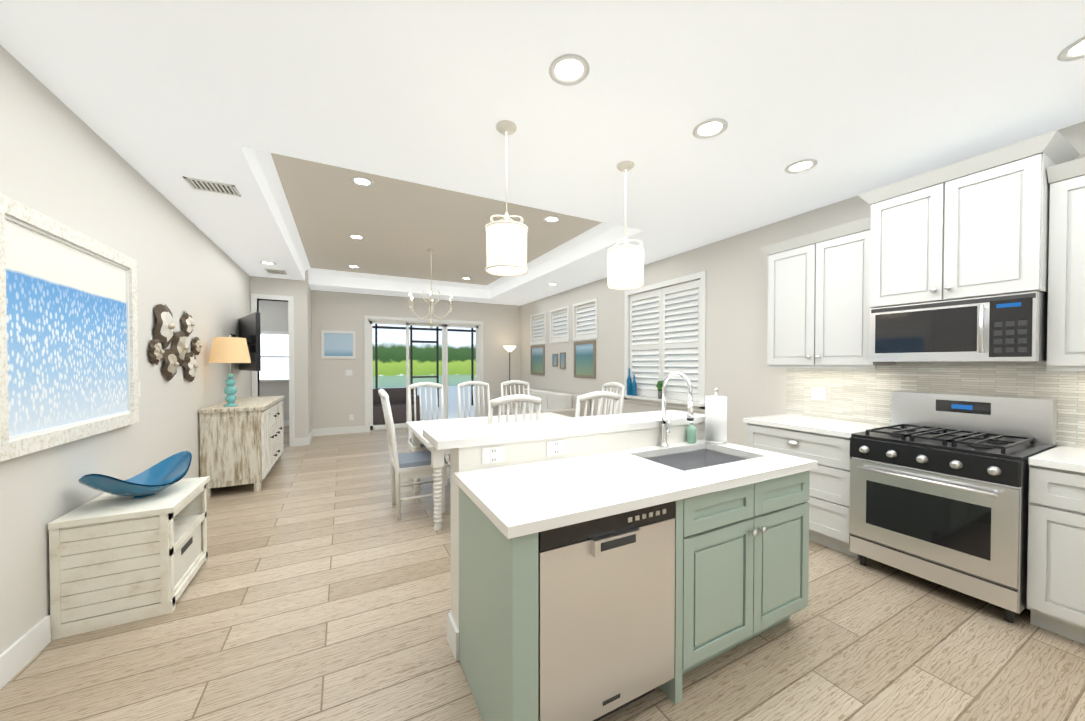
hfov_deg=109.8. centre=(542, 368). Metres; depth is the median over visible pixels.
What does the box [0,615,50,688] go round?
baseboard
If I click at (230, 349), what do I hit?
table lamp
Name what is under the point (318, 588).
floor
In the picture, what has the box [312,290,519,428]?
wall
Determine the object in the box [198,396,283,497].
sideboard
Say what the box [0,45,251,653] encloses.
wall
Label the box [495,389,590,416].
sofa
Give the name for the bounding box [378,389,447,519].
chair
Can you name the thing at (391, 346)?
backdrop
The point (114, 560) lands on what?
tv stand
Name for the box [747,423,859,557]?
base cabinet
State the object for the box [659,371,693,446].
faucet
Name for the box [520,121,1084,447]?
wall
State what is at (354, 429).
baseboard
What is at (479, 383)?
chair
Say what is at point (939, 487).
range
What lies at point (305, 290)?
wall
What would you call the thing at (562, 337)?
transom window
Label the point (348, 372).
electrical outlet plate
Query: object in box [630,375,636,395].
bottle
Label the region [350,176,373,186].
recessed light
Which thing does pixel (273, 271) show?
ceiling vent
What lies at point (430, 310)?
chandelier
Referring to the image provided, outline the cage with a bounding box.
[372,324,475,406]
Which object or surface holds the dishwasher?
in the kitchen island
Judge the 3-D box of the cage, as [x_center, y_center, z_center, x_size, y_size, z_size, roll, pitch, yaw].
[-4.029,-0.351,11.873,12.000,3.200,0.060,0,1,-27]
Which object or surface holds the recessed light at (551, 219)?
in the ceiling
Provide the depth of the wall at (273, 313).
6.49 m
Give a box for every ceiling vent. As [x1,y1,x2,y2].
[183,176,240,196]
[265,269,286,274]
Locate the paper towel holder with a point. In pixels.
(715, 419)
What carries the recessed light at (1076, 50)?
in the ceiling
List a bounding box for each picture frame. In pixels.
[321,330,355,358]
[531,345,544,374]
[574,340,595,377]
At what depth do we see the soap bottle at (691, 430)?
2.43 m
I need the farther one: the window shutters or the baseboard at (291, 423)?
the baseboard at (291, 423)
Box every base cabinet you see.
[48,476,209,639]
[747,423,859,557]
[1027,465,1084,643]
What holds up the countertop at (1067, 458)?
on the base cabinet at (1056, 560)
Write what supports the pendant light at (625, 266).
hanging from the ceiling
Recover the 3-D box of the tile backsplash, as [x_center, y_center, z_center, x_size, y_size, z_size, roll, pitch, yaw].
[3.180,0.379,2.207,0.004,0.800,3.440,0,1,-27]
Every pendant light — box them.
[485,120,527,275]
[607,161,643,289]
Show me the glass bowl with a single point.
(164, 474)
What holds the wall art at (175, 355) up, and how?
attached to the wall at (60, 161)
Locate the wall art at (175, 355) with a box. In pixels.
[148,304,202,381]
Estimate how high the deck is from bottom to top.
0.140 m
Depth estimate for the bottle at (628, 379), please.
5.68 m
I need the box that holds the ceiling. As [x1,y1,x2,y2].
[0,0,1084,305]
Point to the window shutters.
(663, 342)
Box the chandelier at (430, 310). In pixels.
[407,249,453,327]
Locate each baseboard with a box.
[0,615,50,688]
[283,419,294,426]
[308,429,313,444]
[314,426,364,435]
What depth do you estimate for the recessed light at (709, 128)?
2.29 m
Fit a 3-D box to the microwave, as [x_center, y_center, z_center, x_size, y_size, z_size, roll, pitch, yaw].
[2.725,-0.238,2.527,0.495,0.385,0.757,0,1,-27]
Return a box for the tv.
[230,312,260,370]
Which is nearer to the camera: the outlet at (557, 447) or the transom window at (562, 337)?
the outlet at (557, 447)
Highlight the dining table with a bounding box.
[406,412,570,530]
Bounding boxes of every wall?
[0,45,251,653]
[252,276,299,437]
[300,269,311,437]
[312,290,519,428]
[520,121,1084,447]
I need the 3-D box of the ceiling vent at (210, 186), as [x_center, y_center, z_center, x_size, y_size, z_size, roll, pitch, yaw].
[-2.629,-1.449,3.048,0.310,0.008,0.220,0,1,-27]
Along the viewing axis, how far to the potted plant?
5.11 m
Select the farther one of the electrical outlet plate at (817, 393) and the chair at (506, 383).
the chair at (506, 383)
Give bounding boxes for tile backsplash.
[786,364,1084,447]
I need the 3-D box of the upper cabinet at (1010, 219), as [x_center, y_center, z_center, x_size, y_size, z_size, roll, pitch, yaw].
[2.724,-0.848,2.517,0.499,0.825,0.880,0,1,-27]
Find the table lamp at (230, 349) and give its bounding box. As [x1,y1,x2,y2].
[208,335,250,406]
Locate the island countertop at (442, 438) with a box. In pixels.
[423,410,704,449]
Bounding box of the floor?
[0,426,1084,720]
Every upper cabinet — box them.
[759,221,894,368]
[851,130,1078,309]
[1046,154,1084,370]
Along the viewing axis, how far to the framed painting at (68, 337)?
2.00 m
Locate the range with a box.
[849,391,1056,622]
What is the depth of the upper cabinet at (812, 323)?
3.17 m
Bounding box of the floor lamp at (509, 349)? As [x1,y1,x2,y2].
[503,346,515,394]
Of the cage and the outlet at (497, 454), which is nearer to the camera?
the outlet at (497, 454)
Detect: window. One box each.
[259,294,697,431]
[530,312,545,344]
[549,306,568,342]
[573,298,597,340]
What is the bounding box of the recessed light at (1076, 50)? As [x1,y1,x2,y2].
[1057,36,1084,60]
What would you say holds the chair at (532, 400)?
on the floor
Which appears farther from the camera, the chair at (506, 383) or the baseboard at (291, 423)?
the baseboard at (291, 423)
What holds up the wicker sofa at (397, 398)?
on the deck
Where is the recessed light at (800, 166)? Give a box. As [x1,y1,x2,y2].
[785,159,816,173]
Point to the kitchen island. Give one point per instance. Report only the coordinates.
(741, 517)
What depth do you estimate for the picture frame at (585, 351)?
6.81 m
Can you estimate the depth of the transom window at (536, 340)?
8.54 m
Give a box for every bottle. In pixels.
[627,368,629,394]
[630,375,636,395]
[686,417,696,442]
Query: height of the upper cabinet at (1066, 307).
1.120 m
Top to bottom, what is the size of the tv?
0.740 m
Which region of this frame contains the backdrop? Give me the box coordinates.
[372,324,475,375]
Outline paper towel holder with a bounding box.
[705,388,726,443]
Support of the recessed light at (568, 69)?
in the ceiling
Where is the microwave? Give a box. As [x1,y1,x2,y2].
[869,291,1047,361]
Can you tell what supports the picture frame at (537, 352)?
attached to the wall at (736, 269)
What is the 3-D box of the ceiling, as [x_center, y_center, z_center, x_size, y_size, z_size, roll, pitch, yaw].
[-1.471,-1.641,4.049,6.830,0.350,12.150,0,1,-27]
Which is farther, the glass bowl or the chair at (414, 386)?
the chair at (414, 386)
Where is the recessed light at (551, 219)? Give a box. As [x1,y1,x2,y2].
[543,216,559,222]
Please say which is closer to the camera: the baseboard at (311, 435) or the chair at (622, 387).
the chair at (622, 387)
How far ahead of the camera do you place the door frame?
6.18 m
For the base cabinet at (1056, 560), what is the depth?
1.92 m
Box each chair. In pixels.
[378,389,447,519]
[408,382,449,488]
[458,381,489,417]
[487,394,541,423]
[501,380,530,414]
[575,391,619,416]
[599,382,625,414]
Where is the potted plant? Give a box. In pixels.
[656,380,663,398]
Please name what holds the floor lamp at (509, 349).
on the floor
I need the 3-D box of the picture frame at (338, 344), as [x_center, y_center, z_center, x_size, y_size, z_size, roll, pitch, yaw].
[-4.028,-0.468,7.538,0.600,0.550,0.025,0,1,-27]
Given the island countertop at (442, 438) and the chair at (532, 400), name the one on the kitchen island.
the island countertop at (442, 438)
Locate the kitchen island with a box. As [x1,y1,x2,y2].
[447,422,816,720]
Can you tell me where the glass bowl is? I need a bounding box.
[78,451,191,497]
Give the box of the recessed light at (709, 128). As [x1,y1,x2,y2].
[693,118,727,138]
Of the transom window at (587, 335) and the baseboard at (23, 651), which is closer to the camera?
the baseboard at (23, 651)
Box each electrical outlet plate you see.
[346,370,351,375]
[811,387,825,400]
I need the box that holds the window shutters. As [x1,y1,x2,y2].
[624,271,705,411]
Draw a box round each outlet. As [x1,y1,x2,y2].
[482,446,504,463]
[546,440,565,455]
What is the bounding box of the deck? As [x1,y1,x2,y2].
[373,374,475,424]
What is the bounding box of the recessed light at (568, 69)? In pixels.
[549,54,589,85]
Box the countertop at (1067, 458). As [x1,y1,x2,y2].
[743,414,1084,472]
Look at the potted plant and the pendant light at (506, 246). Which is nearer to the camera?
the pendant light at (506, 246)
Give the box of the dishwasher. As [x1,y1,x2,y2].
[538,501,675,720]
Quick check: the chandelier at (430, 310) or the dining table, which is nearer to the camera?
the dining table
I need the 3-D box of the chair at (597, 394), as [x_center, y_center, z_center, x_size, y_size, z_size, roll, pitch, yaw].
[0.368,0.775,3.482,0.460,1.173,0.591,0,1,-27]
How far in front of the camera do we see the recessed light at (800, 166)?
2.73 m
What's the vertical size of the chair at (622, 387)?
1.173 m
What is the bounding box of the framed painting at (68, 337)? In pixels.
[0,193,138,461]
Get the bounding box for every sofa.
[373,388,419,423]
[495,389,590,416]
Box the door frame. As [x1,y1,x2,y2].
[251,293,253,396]

